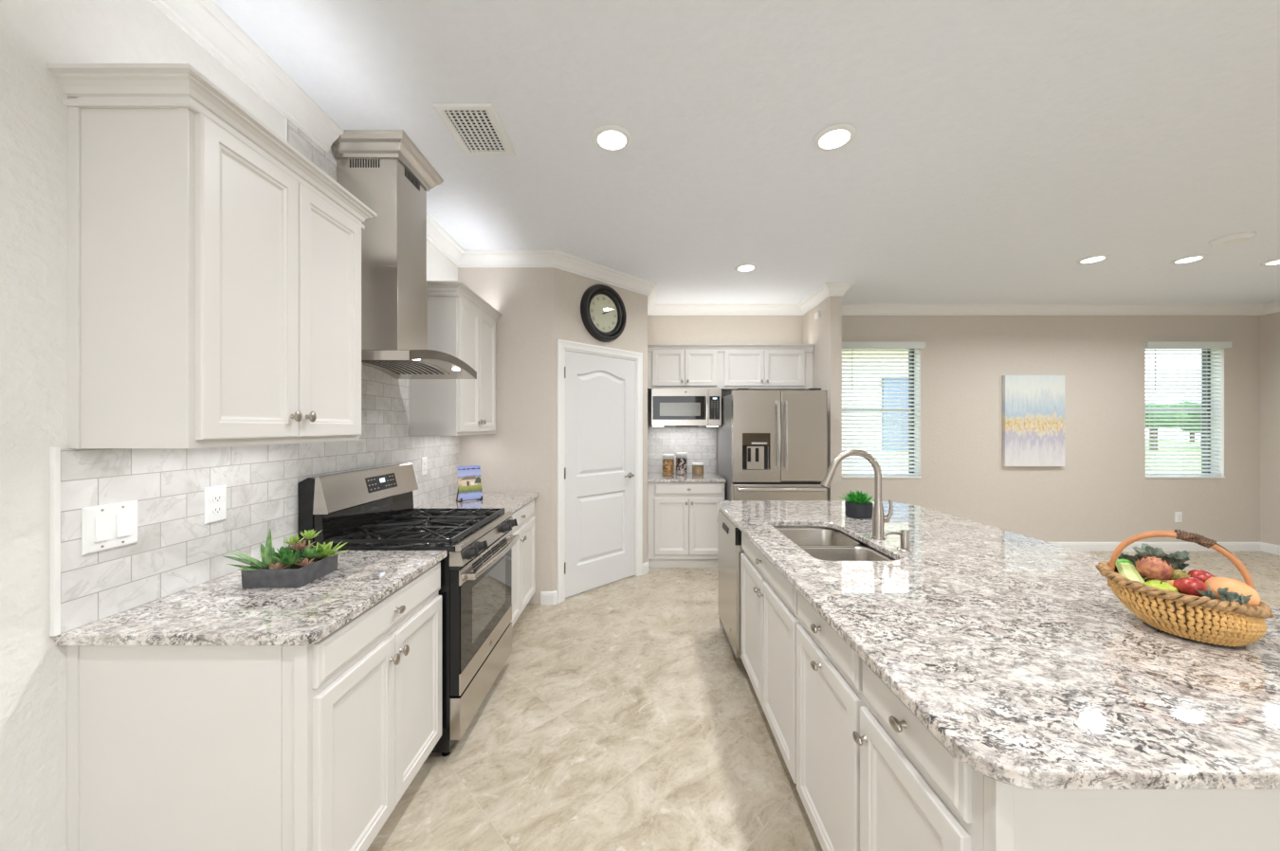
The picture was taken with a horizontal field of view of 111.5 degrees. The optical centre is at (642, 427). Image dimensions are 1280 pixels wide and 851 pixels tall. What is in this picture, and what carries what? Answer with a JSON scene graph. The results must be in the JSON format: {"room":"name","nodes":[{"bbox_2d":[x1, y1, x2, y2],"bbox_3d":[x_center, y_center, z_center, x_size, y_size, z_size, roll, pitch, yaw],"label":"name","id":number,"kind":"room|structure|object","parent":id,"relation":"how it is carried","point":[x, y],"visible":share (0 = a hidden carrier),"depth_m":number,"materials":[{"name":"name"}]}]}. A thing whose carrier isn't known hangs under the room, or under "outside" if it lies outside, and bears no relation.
{"room":"kitchen","nodes":[
{"label":"kitchen","id":0,"kind":"room"},
{"bbox_2d":[0,0,457,850],"bbox_3d":[-1.566,0.019,-0.623,0.120,2.855,8.355,0,0,0],"label":"wall","id":1,"kind":"structure","parent":0,"point":[34,34],"depth_m":1.09,"materials":[{"name":"paint"}]},
{"bbox_2d":[49,447,60,637],"bbox_3d":[-1.499,0.292,1.112,0.014,0.481,0.012,0,0,0],"label":"trim","id":2,"kind":"structure","parent":1,"relation":"attached to","point":[54,452],"depth_m":1.11,"materials":[{"name":"paint"}]},
{"bbox_2d":[46,63,376,448],"bbox_3d":[-1.325,-0.431,1.491,0.361,0.976,0.780,0,0,0],"label":"upper cabinet","id":3,"kind":"object","parent":1,"relation":"attached to","point":[214,268],"visible":1,"depth_m":1.16,"materials":[{"name":"paint"}]},
{"bbox_2d":[148,0,344,153],"bbox_3d":[-1.461,-1.354,-1.265,0.090,0.108,6.670,0,0,0],"label":"trim","id":4,"kind":"structure","parent":1,"relation":"attached to","point":[204,21],"depth_m":1.62,"materials":[{"name":"paint"}]},
{"bbox_2d":[60,118,458,634],"bbox_3d":[-1.501,-0.385,2.337,0.010,1.835,2.437,0,0,0],"label":"tile backsplash","id":5,"kind":"structure","parent":1,"relation":"attached to","point":[174,552],"depth_m":1.48,"materials":[{"name":"tile"}]},
{"bbox_2d":[81,500,137,555],"bbox_3d":[-1.490,0.280,1.225,0.012,0.126,0.126,0,0,0],"label":"light switch","id":6,"kind":"object","parent":5,"relation":"attached to","point":[114,525],"visible":1,"depth_m":1.22,"materials":[{"name":"white plastic"}]},
{"bbox_2d":[203,485,226,524],"bbox_3d":[-1.491,0.271,1.525,0.009,0.125,0.076,0,0,0],"label":"power outlet","id":7,"kind":"object","parent":5,"relation":"attached to","point":[215,497],"visible":1,"depth_m":1.52,"materials":[{"name":"white plastic"}]},
{"bbox_2d":[212,494,222,502],"bbox_3d":[-1.488,0.251,1.525,0.002,0.028,0.035,0,0,0],"label":"socket","id":8,"kind":"object","parent":7,"relation":"attached to","point":[215,498],"depth_m":1.52,"materials":[{"name":"white plastic"}]},
{"bbox_2d":[212,506,222,513],"bbox_3d":[-1.488,0.291,1.525,0.002,0.028,0.035,0,0,0],"label":"socket","id":9,"kind":"object","parent":7,"relation":"attached to","point":[215,509],"depth_m":1.52,"materials":[{"name":"white plastic"}]},
{"bbox_2d":[420,457,427,475],"bbox_3d":[-1.491,0.271,2.980,0.009,0.125,0.076,0,0,0],"label":"power outlet","id":10,"kind":"object","parent":5,"relation":"attached to","point":[424,461],"visible":1,"depth_m":2.97,"materials":[{"name":"white plastic"}]},
{"bbox_2d":[284,118,288,142],"bbox_3d":[-1.501,-1.115,1.837,0.010,0.374,0.005,0,0,0],"label":"trim","id":11,"kind":"structure","parent":1,"relation":"attached to","point":[285,119],"depth_m":1.83,"materials":[{"name":"paint"}]},
{"bbox_2d":[331,129,476,379],"bbox_3d":[-1.250,-0.848,2.265,0.490,1.117,0.754,0,0,0],"label":"range hood","id":12,"kind":"object","parent":1,"relation":"attached to","point":[384,170],"visible":0.91,"depth_m":2.13,"materials":[{"name":"silver metal"}]},
{"bbox_2d":[426,212,464,267],"bbox_3d":[-1.461,-1.354,3.020,0.090,0.108,1.070,0,0,0],"label":"trim","id":13,"kind":"structure","parent":1,"relation":"attached to","point":[437,236],"depth_m":3.19,"materials":[{"name":"paint"}]},
{"bbox_2d":[408,280,501,436],"bbox_3d":[-1.325,-0.431,3.148,0.361,0.976,0.809,0,0,0],"label":"upper cabinet","id":14,"kind":"object","parent":1,"relation":"attached to","point":[462,324],"visible":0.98,"depth_m":2.80,"materials":[{"name":"paint"}]},
{"bbox_2d":[240,552,338,587],"bbox_3d":[-1.230,0.501,1.532,0.190,0.062,0.187,0,0,0],"label":"tray","id":15,"kind":"object","parent":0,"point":[296,574],"depth_m":1.45,"materials":[{"name":"concrete"}]},
{"bbox_2d":[457,267,553,603],"bbox_3d":[-1.177,0.019,3.615,0.898,2.855,0.120,0,0,0],"label":"wall","id":16,"kind":"structure","parent":0,"point":[519,457],"depth_m":3.56,"materials":[{"name":"paint"}]},
{"bbox_2d":[458,250,555,267],"bbox_3d":[-1.098,-1.354,3.510,0.815,0.108,0.090,0,0,0],"label":"trim","id":17,"kind":"structure","parent":16,"relation":"attached to","point":[469,258],"depth_m":3.52,"materials":[{"name":"paint"}]},
{"bbox_2d":[540,591,553,604],"bbox_3d":[-0.776,1.395,3.548,0.108,0.105,0.014,0,0,0],"label":"baseboard","id":18,"kind":"structure","parent":16,"relation":"attached to","point":[546,597],"depth_m":3.54,"materials":[{"name":"paint"}]},
{"bbox_2d":[553,268,647,591],"bbox_3d":[-0.382,0.019,3.986,0.120,2.855,1.099,0,0,45],"label":"wall","id":19,"kind":"structure","parent":0,"point":[569,288],"depth_m":3.79,"materials":[{"name":"paint"}]},
{"bbox_2d":[553,590,557,604],"bbox_3d":[-0.714,1.395,3.559,0.014,0.105,0.038,0,0,45],"label":"baseboard","id":20,"kind":"structure","parent":19,"relation":"attached to","point":[555,592],"depth_m":3.56,"materials":[{"name":"paint"}]},
{"bbox_2d":[564,350,635,598],"bbox_3d":[-0.360,0.396,3.917,0.098,2.066,0.828,0,0,45],"label":"door","id":21,"kind":"structure","parent":19,"relation":"in","point":[599,469],"depth_m":3.90,"materials":[{"name":"paint"}]},
{"bbox_2d":[556,339,642,603],"bbox_3d":[-0.394,0.364,3.960,0.978,2.166,0.140,0,0,-45],"label":"trim","id":22,"kind":"structure","parent":19,"relation":"attached to","point":[562,346],"depth_m":3.63,"materials":[{"name":"paint"}]},
{"bbox_2d":[580,284,626,342],"bbox_3d":[-0.336,-1.020,3.905,0.057,0.512,0.512,0,0,45],"label":"wall clock","id":23,"kind":"object","parent":19,"relation":"attached to","point":[603,314],"visible":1,"depth_m":3.90,"materials":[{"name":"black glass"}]},
{"bbox_2d":[553,250,657,295],"bbox_3d":[-0.308,-1.354,3.912,0.090,0.108,1.173,0,0,45],"label":"trim","id":24,"kind":"structure","parent":19,"relation":"attached to","point":[564,262],"depth_m":3.85,"materials":[{"name":"paint"}]},
{"bbox_2d":[642,562,648,574],"bbox_3d":[0.026,1.395,4.299,0.014,0.105,0.091,0,0,45],"label":"baseboard","id":25,"kind":"structure","parent":19,"relation":"attached to","point":[645,565],"depth_m":4.30,"materials":[{"name":"paint"}]},
{"bbox_2d":[213,0,1279,304],"bbox_3d":[2.897,-1.468,0.240,9.206,0.120,10.080,0,0,0],"label":"ceiling","id":26,"kind":"structure","parent":0,"point":[998,147],"depth_m":2.06,"materials":[{"name":"paint"}]},
{"bbox_2d":[432,103,515,156],"bbox_3d":[-0.785,-1.403,2.075,0.260,0.010,0.360,0,0,0],"label":"ceiling vent","id":27,"kind":"object","parent":26,"relation":"in","point":[478,130],"visible":1,"depth_m":2.05,"materials":[{"name":"white plastic"}]},
{"bbox_2d":[591,124,632,151],"bbox_3d":[-0.149,-1.401,2.126,0.196,0.012,0.196,0,0,0],"label":"recessed light","id":28,"kind":"object","parent":26,"relation":"in","point":[610,137],"visible":1,"depth_m":2.11,"materials":[{"name":"white plastic"}]},
{"bbox_2d":[734,263,757,272],"bbox_3d":[0.913,-1.401,3.843,0.196,0.012,0.196,0,0,0],"label":"recessed light","id":29,"kind":"object","parent":26,"relation":"in","point":[743,267],"visible":1,"depth_m":3.83,"materials":[{"name":"white plastic"}]},
{"bbox_2d":[812,123,857,150],"bbox_3d":[0.932,-1.401,2.119,0.196,0.012,0.196,0,0,0],"label":"recessed light","id":30,"kind":"object","parent":26,"relation":"in","point":[835,137],"visible":1,"depth_m":2.10,"materials":[{"name":"white plastic"}]},
{"bbox_2d":[1076,254,1110,264],"bbox_3d":[3.770,-1.401,3.650,0.196,0.012,0.196,0,0,0],"label":"recessed light","id":31,"kind":"object","parent":26,"relation":"in","point":[1096,258],"visible":1,"depth_m":3.63,"materials":[{"name":"white plastic"}]},
{"bbox_2d":[1170,254,1207,264],"bbox_3d":[4.573,-1.401,3.650,0.196,0.012,0.196,0,0,0],"label":"recessed light","id":32,"kind":"object","parent":26,"relation":"in","point":[1193,258],"visible":1,"depth_m":3.63,"materials":[{"name":"white plastic"}]},
{"bbox_2d":[1208,231,1256,247],"bbox_3d":[4.388,-1.389,3.246,0.210,0.038,0.210,0,0,0],"label":"smoke detector","id":33,"kind":"object","parent":26,"relation":"attached to","point":[1236,238],"visible":1,"depth_m":3.21,"materials":[{"name":"white plastic"}]},
{"bbox_2d":[1260,258,1279,265],"bbox_3d":[5.400,-1.401,3.690,0.196,0.012,0.196,0,0,0],"label":"recessed light","id":34,"kind":"object","parent":26,"relation":"in","point":[1276,261],"visible":1,"depth_m":3.72,"materials":[{"name":"white plastic"}]},
{"bbox_2d":[803,296,841,500],"bbox_3d":[1.925,0.019,4.709,0.110,2.855,0.742,0,0,0],"label":"wall","id":35,"kind":"structure","parent":0,"point":[825,332],"depth_m":4.34,"materials":[{"name":"paint"}]},
{"bbox_2d":[798,283,830,315],"bbox_3d":[1.825,-1.354,4.664,0.090,0.108,0.832,0,0,0],"label":"trim","id":36,"kind":"structure","parent":35,"relation":"attached to","point":[821,293],"depth_m":4.62,"materials":[{"name":"paint"}]},
{"bbox_2d":[814,310,820,319],"bbox_3d":[1.858,-1.185,4.640,0.024,0.065,0.100,0,0,0],"label":"door chime","id":37,"kind":"object","parent":35,"relation":"attached to","point":[816,315],"visible":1,"depth_m":4.61,"materials":[{"name":"white plastic"}]},
{"bbox_2d":[824,282,855,296],"bbox_3d":[1.925,-1.354,4.293,0.290,0.108,0.090,0,0,0],"label":"trim","id":38,"kind":"structure","parent":35,"relation":"attached to","point":[835,289],"depth_m":4.28,"materials":[{"name":"paint"}]},
{"bbox_2d":[366,551,1279,850],"bbox_3d":[1.597,1.497,0.240,12.206,0.100,10.080,0,0,0],"label":"floor","id":39,"kind":"structure","parent":0,"point":[620,715],"depth_m":1.97,"materials":[{"name":"tile"}]},
{"bbox_2d":[66,562,441,850],"bbox_3d":[-1.167,1.006,1.506,0.677,0.883,0.734,0,0,0],"label":"base cabinet","id":40,"kind":"object","parent":39,"relation":"on","point":[314,747],"visible":0.94,"depth_m":1.14,"materials":[{"name":"paint"}]},
{"bbox_2d":[54,550,447,645],"bbox_3d":[-1.175,0.548,1.498,0.662,0.030,0.765,0,0,0],"label":"countertop","id":41,"kind":"structure","parent":40,"relation":"on","point":[218,612],"depth_m":1.26,"materials":[{"name":"stone"}]},
{"bbox_2d":[220,529,348,587],"bbox_3d":[-1.233,0.438,1.538,0.258,0.190,0.306,0,0,23],"label":"succulent planter","id":42,"kind":"object","parent":41,"relation":"on","point":[290,567],"visible":1,"depth_m":1.48,"materials":[{"name":"metal"}]},
{"bbox_2d":[298,462,519,756],"bbox_3d":[-1.106,0.833,2.265,0.767,1.228,0.760,0,0,0],"label":"gas range","id":43,"kind":"object","parent":39,"relation":"on","point":[370,509],"visible":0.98,"depth_m":2.06,"materials":[{"name":"silver metal"}]},
{"bbox_2d":[315,512,504,551],"bbox_3d":[-1.119,0.530,2.265,0.613,0.022,0.760,0,0,0],"label":"cooktop","id":44,"kind":"object","parent":43,"relation":"in","point":[454,546],"depth_m":1.97,"materials":[{"name":"black metal"}]},
{"bbox_2d":[511,498,535,626],"bbox_3d":[-1.167,1.006,3.105,0.677,0.883,0.896,0,0,0],"label":"base cabinet","id":45,"kind":"object","parent":39,"relation":"on","point":[523,552],"visible":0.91,"depth_m":3.15,"materials":[{"name":"paint"}]},
{"bbox_2d":[416,492,539,512],"bbox_3d":[-1.175,0.548,3.101,0.662,0.030,0.904,0,0,0],"label":"countertop","id":46,"kind":"structure","parent":45,"relation":"on","point":[511,502],"depth_m":3.10,"materials":[{"name":"stone"}]},
{"bbox_2d":[456,487,482,502],"bbox_3d":[-1.251,0.473,3.149,0.156,0.120,0.102,0,0,-42],"label":"stand","id":47,"kind":"object","parent":46,"relation":"on","point":[461,501],"visible":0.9,"depth_m":3.12,"materials":[{"name":"black metal"}]},
{"bbox_2d":[457,465,482,500],"bbox_3d":[-1.243,0.402,3.140,0.166,0.238,0.054,0,0,-42],"label":"brochure","id":48,"kind":"object","parent":47,"relation":"on","point":[469,478],"visible":1,"depth_m":3.14,"materials":[{"name":"multicoloured paper"}]},
{"bbox_2d":[460,476,475,480],"bbox_3d":[-1.249,0.369,3.140,0.126,0.022,0.005,0,0,-42],"label":"print","id":49,"kind":"object","parent":48,"relation":"on","point":[462,478],"depth_m":3.14},
{"bbox_2d":[461,479,476,486],"bbox_3d":[-1.245,0.400,3.135,0.088,0.044,0.081,0,0,0],"label":"print","id":50,"kind":"object","parent":48,"relation":"attached to","point":[465,483],"depth_m":3.13},
{"bbox_2d":[475,476,480,483],"bbox_3d":[-1.202,0.388,3.177,0.050,0.045,0.010,0,0,-41],"label":"print","id":51,"kind":"object","parent":48,"relation":"attached to","point":[477,479],"depth_m":3.18},
{"bbox_2d":[647,482,724,567],"bbox_3d":[0.445,1.006,4.742,0.786,0.883,0.671,0,0,0],"label":"base cabinet","id":52,"kind":"object","parent":39,"relation":"on","point":[683,526],"visible":0.91,"depth_m":4.45,"materials":[{"name":"paint"}]},
{"bbox_2d":[647,473,726,482],"bbox_3d":[0.448,0.548,4.747,0.794,0.030,0.643,0,0,0],"label":"countertop","id":53,"kind":"structure","parent":52,"relation":"on","point":[651,477],"depth_m":4.53,"materials":[{"name":"stone"}]},
{"bbox_2d":[662,454,674,475],"bbox_3d":[0.282,0.417,4.800,0.131,0.230,0.131,0,0,0],"label":"jar","id":54,"kind":"object","parent":53,"relation":"on","point":[667,464],"visible":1,"depth_m":4.75,"materials":[{"name":"clear glass"}]},
{"bbox_2d":[675,452,687,474],"bbox_3d":[0.433,0.410,4.860,0.133,0.245,0.133,0,0,0],"label":"jar","id":55,"kind":"object","parent":53,"relation":"on","point":[681,463],"visible":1,"depth_m":4.81,"materials":[{"name":"clear glass"}]},
{"bbox_2d":[691,462,704,475],"bbox_3d":[0.609,0.465,4.800,0.138,0.135,0.138,0,0,0],"label":"jar","id":56,"kind":"object","parent":53,"relation":"on","point":[697,468],"visible":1,"depth_m":4.75,"materials":[{"name":"clear glass"}]},
{"bbox_2d":[716,509,743,658],"bbox_3d":[0.847,1.013,2.807,0.636,0.868,0.605,0,0,0],"label":"dishwasher","id":57,"kind":"object","parent":39,"relation":"on","point":[730,549],"visible":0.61,"depth_m":2.67,"materials":[{"name":"silver metal"}]},
{"bbox_2d":[717,388,827,500],"bbox_3d":[1.304,0.539,4.514,0.895,1.815,0.932,0,0,0],"label":"refrigerator","id":58,"kind":"object","parent":39,"relation":"on","point":[773,445],"visible":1,"depth_m":4.12,"materials":[{"name":"silver metal"}]},
{"bbox_2d":[740,526,895,784],"bbox_3d":[0.851,1.006,2.052,0.639,0.883,0.896,0,0,0],"label":"base cabinet","id":59,"kind":"object","parent":39,"relation":"on","point":[769,617],"visible":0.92,"depth_m":1.93,"materials":[{"name":"paint"}]},
{"bbox_2d":[796,591,864,850],"bbox_3d":[0.851,1.006,1.371,0.639,0.883,0.465,0,0,0],"label":"base cabinet","id":60,"kind":"object","parent":39,"relation":"on","point":[830,699],"visible":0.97,"depth_m":1.33,"materials":[{"name":"paint"}]},
{"bbox_2d":[852,660,983,850],"bbox_3d":[0.851,1.006,0.939,0.639,0.883,0.396,0,0,0],"label":"base cabinet","id":61,"kind":"object","parent":39,"relation":"on","point":[916,795],"visible":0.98,"depth_m":0.93,"materials":[{"name":"paint"}]},
{"bbox_2d":[718,508,1279,850],"bbox_3d":[1.040,1.006,1.919,0.981,0.883,2.422,0,0,0],"label":"kitchen island","id":62,"kind":"object","parent":39,"relation":"on","point":[1014,818],"visible":0.03,"depth_m":0.72,"materials":[{"name":"paint"}]},
{"bbox_2d":[715,500,1279,789],"bbox_3d":[1.202,0.548,1.916,1.347,0.030,2.488,0,0,0],"label":"island countertop","id":63,"kind":"structure","parent":62,"relation":"on","point":[1014,651],"depth_m":0.99,"materials":[{"name":"stone"}]},
{"bbox_2d":[775,528,893,561],"bbox_3d":[0.882,0.667,2.100,0.387,0.188,0.752,0,0,0],"label":"sink","id":64,"kind":"object","parent":63,"relation":"in","point":[826,544],"visible":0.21,"depth_m":2.11,"materials":[{"name":"silver metal"}]},
{"bbox_2d":[838,490,874,518],"bbox_3d":[1.290,0.452,2.582,0.216,0.160,0.210,0,0,0],"label":"potted plant","id":65,"kind":"object","parent":63,"relation":"on","point":[856,506],"visible":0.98,"depth_m":2.54,"materials":[{"name":"green plant"}]},
{"bbox_2d":[821,449,893,540],"bbox_3d":[1.023,0.320,2.085,0.342,0.425,0.062,0,0,0],"label":"faucet","id":66,"kind":"object","parent":63,"relation":"on","point":[879,519],"visible":1,"depth_m":2.07,"materials":[{"name":"silver metal"}]},
{"bbox_2d":[884,530,913,551],"bbox_3d":[1.106,0.491,1.887,0.118,0.084,0.060,0,0,0],"label":"soap dispenser","id":67,"kind":"object","parent":63,"relation":"on","point":[905,534],"visible":1,"depth_m":1.88,"materials":[{"name":"silver metal"}]},
{"bbox_2d":[1095,530,1274,646],"bbox_3d":[1.405,0.400,1.151,0.280,0.256,0.265,0,0,33],"label":"wicker basket","id":68,"kind":"object","parent":63,"relation":"on","point":[1204,619],"visible":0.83,"depth_m":1.07,"materials":[{"name":"wicker"}]},
{"bbox_2d":[1117,553,1137,566],"bbox_3d":[1.396,0.392,1.248,0.050,0.057,0.040,0,0,22],"label":"kale","id":69,"kind":"object","parent":68,"relation":"in","point":[1131,558],"visible":0.43,"depth_m":1.25,"materials":[{"name":"green plant"}]},
{"bbox_2d":[1115,559,1144,584],"bbox_3d":[1.347,0.414,1.200,0.046,0.076,0.125,0,0,38],"label":"celery","id":70,"kind":"object","parent":68,"relation":"in","point":[1125,568],"visible":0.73,"depth_m":1.21,"materials":[{"name":"green food"}]},
{"bbox_2d":[1132,543,1189,570],"bbox_3d":[1.443,0.368,1.214,0.086,0.066,0.104,0,0,-36],"label":"kale","id":71,"kind":"object","parent":68,"relation":"in","point":[1177,560],"visible":0.66,"depth_m":1.20,"materials":[{"name":"green plant"}]},
{"bbox_2d":[1195,585,1251,604],"bbox_3d":[1.393,0.408,1.046,0.082,0.045,0.037,0,0,41],"label":"kale","id":72,"kind":"object","parent":68,"relation":"in","point":[1231,596],"visible":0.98,"depth_m":1.04,"materials":[{"name":"green plant"}]},
{"bbox_3d":[1.408,0.476,1.142,0.199,0.086,0.217,0,0,0],"label":"straw","id":73,"kind":"object","parent":68,"relation":"in","visible":0},
{"bbox_2d":[1133,556,1173,582],"bbox_3d":[1.397,0.392,1.187,0.088,0.073,0.095,0,0,0],"label":"artichoke","id":74,"kind":"object","parent":73,"relation":"on","point":[1149,568],"visible":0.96,"depth_m":1.18,"materials":[{"name":"food"}]},
{"bbox_2d":[1143,580,1179,593],"bbox_3d":[1.344,0.429,1.132,0.066,0.056,0.066,0,0,0],"label":"apple","id":75,"kind":"object","parent":73,"relation":"on","point":[1160,585],"visible":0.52,"depth_m":1.12,"materials":[{"name":"food"}]},
{"bbox_2d":[1170,569,1189,580],"bbox_3d":[1.427,0.399,1.158,0.043,0.039,0.045,0,0,0],"label":"pear","id":76,"kind":"object","parent":73,"relation":"on","point":[1177,574],"visible":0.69,"depth_m":1.15,"materials":[{"name":"yellow food"}]},
{"bbox_2d":[1162,577,1207,597],"bbox_3d":[1.395,0.409,1.114,0.053,0.052,0.069,0,0,0],"label":"apple","id":77,"kind":"object","parent":73,"relation":"on","point":[1188,586],"visible":0.79,"depth_m":1.10,"materials":[{"name":"food"}]},
{"bbox_2d":[1188,569,1216,583],"bbox_3d":[1.471,0.401,1.140,0.064,0.051,0.058,0,0,0],"label":"apple","id":78,"kind":"object","parent":73,"relation":"on","point":[1200,575],"visible":0.23,"depth_m":1.13,"materials":[{"name":"food"}]},
{"bbox_2d":[1205,577,1261,606],"bbox_3d":[1.455,0.413,1.077,0.075,0.076,0.086,0,0,0],"label":"gourd","id":79,"kind":"object","parent":73,"relation":"on","point":[1234,585],"visible":0.58,"depth_m":1.06,"materials":[{"name":"food"}]},
{"bbox_2d":[647,315,1260,542],"bbox_3d":[3.700,0.019,5.180,7.301,2.855,0.200,0,0,0],"label":"wall","id":80,"kind":"structure","parent":0,"point":[1102,492],"depth_m":5.08,"materials":[{"name":"paint"}]},
{"bbox_2d":[647,426,716,473],"bbox_3d":[0.454,0.265,5.075,0.808,0.536,0.010,0,0,0],"label":"tile backsplash","id":81,"kind":"structure","parent":80,"relation":"attached to","point":[700,443],"depth_m":5.07,"materials":[{"name":"tile"}]},
{"bbox_2d":[647,344,721,390],"bbox_3d":[0.454,-0.659,4.901,0.804,0.480,0.358,0,0,0],"label":"upper cabinet","id":82,"kind":"object","parent":80,"relation":"attached to","point":[669,366],"visible":0.97,"depth_m":4.76,"materials":[{"name":"paint"}]},
{"bbox_2d":[650,388,721,426],"bbox_3d":[0.469,-0.206,4.851,0.763,0.414,0.434,0,0,0],"label":"microwave","id":83,"kind":"object","parent":82,"relation":"attached to","point":[668,407],"visible":1,"depth_m":4.67,"materials":[{"name":"silver metal"}]},
{"bbox_2d":[647,304,802,315],"bbox_3d":[0.960,-1.354,5.035,1.821,0.108,0.090,0,0,0],"label":"trim","id":84,"kind":"structure","parent":80,"relation":"attached to","point":[657,309],"depth_m":5.04,"materials":[{"name":"paint"}]},
{"bbox_2d":[720,344,814,390],"bbox_3d":[1.361,-0.659,4.901,1.011,0.480,0.358,0,0,0],"label":"upper cabinet","id":85,"kind":"object","parent":80,"relation":"attached to","point":[753,367],"visible":0.99,"depth_m":4.76,"materials":[{"name":"paint"}]},
{"bbox_2d":[841,348,914,475],"bbox_3d":[2.781,-0.188,5.230,0.923,1.570,0.060,0,0,0],"label":"window","id":86,"kind":"structure","parent":80,"relation":"in","point":[909,352],"depth_m":5.21,"materials":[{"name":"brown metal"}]},
{"bbox_2d":[841,342,925,475],"bbox_3d":[2.776,-0.208,5.086,0.973,1.550,0.122,0,0,0],"label":"window blind","id":87,"kind":"object","parent":86,"relation":"attached to","point":[845,345],"visible":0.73,"depth_m":5.12,"materials":[{"name":"white plastic"}]},
{"bbox_2d":[841,475,921,477],"bbox_3d":[2.781,0.588,5.133,0.923,0.018,0.130,0,0,0],"label":"trim","id":88,"kind":"structure","parent":80,"relation":"attached to","point":[842,476],"depth_m":5.07,"materials":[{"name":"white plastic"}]},
{"bbox_2d":[914,348,920,476],"bbox_3d":[2.781,-0.197,5.141,0.923,1.552,0.119,0,0,0],"label":"trim","id":89,"kind":"structure","parent":80,"relation":"attached to","point":[918,352],"depth_m":5.12,"materials":[{"name":"paint"}]},
{"bbox_2d":[1002,375,1064,466],"bbox_3d":[4.537,-0.070,5.058,0.695,1.055,0.039,0,0,0],"label":"painting","id":90,"kind":"object","parent":80,"relation":"attached to","point":[1033,406],"visible":1,"depth_m":5.04,"materials":[{"name":"paint"}]},
{"bbox_2d":[841,304,1263,315],"bbox_3d":[4.590,-1.354,5.035,5.220,0.108,0.090,0,0,0],"label":"trim","id":91,"kind":"structure","parent":80,"relation":"attached to","point":[847,309],"depth_m":5.03,"materials":[{"name":"paint"}]},
{"bbox_2d":[1048,542,1261,551],"bbox_3d":[4.590,1.395,5.073,5.220,0.105,0.014,0,0,0],"label":"baseboard","id":92,"kind":"structure","parent":80,"relation":"attached to","point":[1078,546],"depth_m":5.07,"materials":[{"name":"paint"}]},
{"bbox_2d":[1145,348,1210,475],"bbox_3d":[6.317,-0.188,5.230,0.923,1.570,0.060,0,0,0],"label":"window","id":93,"kind":"structure","parent":80,"relation":"in","point":[1202,352],"depth_m":5.21,"materials":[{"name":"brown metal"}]},
{"bbox_2d":[1142,342,1232,475],"bbox_3d":[6.312,-0.208,5.086,0.973,1.550,0.122,0,0,0],"label":"window blind","id":94,"kind":"object","parent":93,"relation":"attached to","point":[1145,345],"visible":0.91,"depth_m":5.12,"materials":[{"name":"white plastic"}]},
{"bbox_2d":[1174,512,1182,522],"bbox_3d":[6.245,1.055,5.075,0.075,0.120,0.009,0,0,0],"label":"power outlet","id":95,"kind":"object","parent":80,"relation":"attached to","point":[1178,515],"visible":1,"depth_m":5.07,"materials":[{"name":"white plastic"}]},
{"bbox_2d":[1145,475,1225,477],"bbox_3d":[6.317,0.588,5.133,0.923,0.018,0.130,0,0,0],"label":"trim","id":96,"kind":"structure","parent":80,"relation":"attached to","point":[1145,476],"depth_m":5.07,"materials":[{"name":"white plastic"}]},
{"bbox_2d":[1210,348,1224,476],"bbox_3d":[6.317,-0.197,5.141,0.923,1.552,0.119,0,0,0],"label":"trim","id":97,"kind":"structure","parent":80,"relation":"attached to","point":[1220,383],"depth_m":5.12,"materials":[{"name":"paint"}]},
{"bbox_2d":[1260,311,1279,546],"bbox_3d":[7.275,0.019,0.140,0.150,2.855,9.880,0,0,0],"label":"wall","id":98,"kind":"structure","parent":0,"point":[1270,323],"depth_m":5.00,"materials":[{"name":"paint"}]},
{"bbox_2d":[1261,300,1279,315],"bbox_3d":[7.155,-1.354,0.240,0.090,0.108,9.680,0,0,0],"label":"trim","id":99,"kind":"structure","parent":98,"relation":"attached to","point":[1271,307],"depth_m":4.96,"materials":[{"name":"paint"}]},
{"bbox_2d":[1261,542,1279,555],"bbox_3d":[7.193,1.395,1.690,0.014,0.105,6.780,0,0,0],"label":"baseboard","id":100,"kind":"structure","parent":98,"relation":"attached to","point":[1265,547],"depth_m":4.99,"materials":[{"name":"paint"}]},
{"bbox_3d":[-0.011,0.020,4.781,0.120,2.855,0.898,0,0,0],"label":"wall","id":101,"kind":"structure","parent":0,"visible":0},
{"bbox_2d":[647,286,656,313],"bbox_3d":[0.094,-1.354,4.687,0.090,0.108,0.785,0,0,0],"label":"trim","id":102,"kind":"structure","parent":101,"relation":"attached to","point":[651,297],"depth_m":4.62,"materials":[{"name":"paint"}]},
{"label":"outside","id":103,"kind":"structure","parent":0,"visible":0},
{"bbox_2d":[1145,440,1201,473],"bbox_3d":[10.000,1.707,38.500,100.000,0.280,63.000,0,0,0],"label":"lawn","id":104,"kind":"structure","parent":103,"point":[1145,441],"depth_m":23.14,"materials":[{"name":"green plant"}]},
{"bbox_2d":[841,348,908,473],"bbox_3d":[1.000,-1.293,14.100,15.200,5.720,9.000,0,0,0],"label":"house","id":105,"kind":"structure","parent":104,"relation":"on","point":[843,352],"depth_m":10.20,"materials":[{"name":"paint"}]},
{"bbox_2d":[1145,402,1189,450],"bbox_3d":[34.453,-0.046,29.156,3.631,3.227,3.262,0,0,-23],"label":"tree","id":106,"kind":"object","parent":104,"relation":"on","point":[1145,403],"visible":0.21,"depth_m":28.04,"materials":[{"name":"green plant"}]},
{"bbox_2d":[1170,402,1201,449],"bbox_3d":[39.812,-0.117,30.774,4.309,3.368,4.065,0,0,0],"label":"tree","id":107,"kind":"object","parent":104,"relation":"on","point":[1181,402],"visible":0.11,"depth_m":30.45,"materials":[{"name":"green plant"}]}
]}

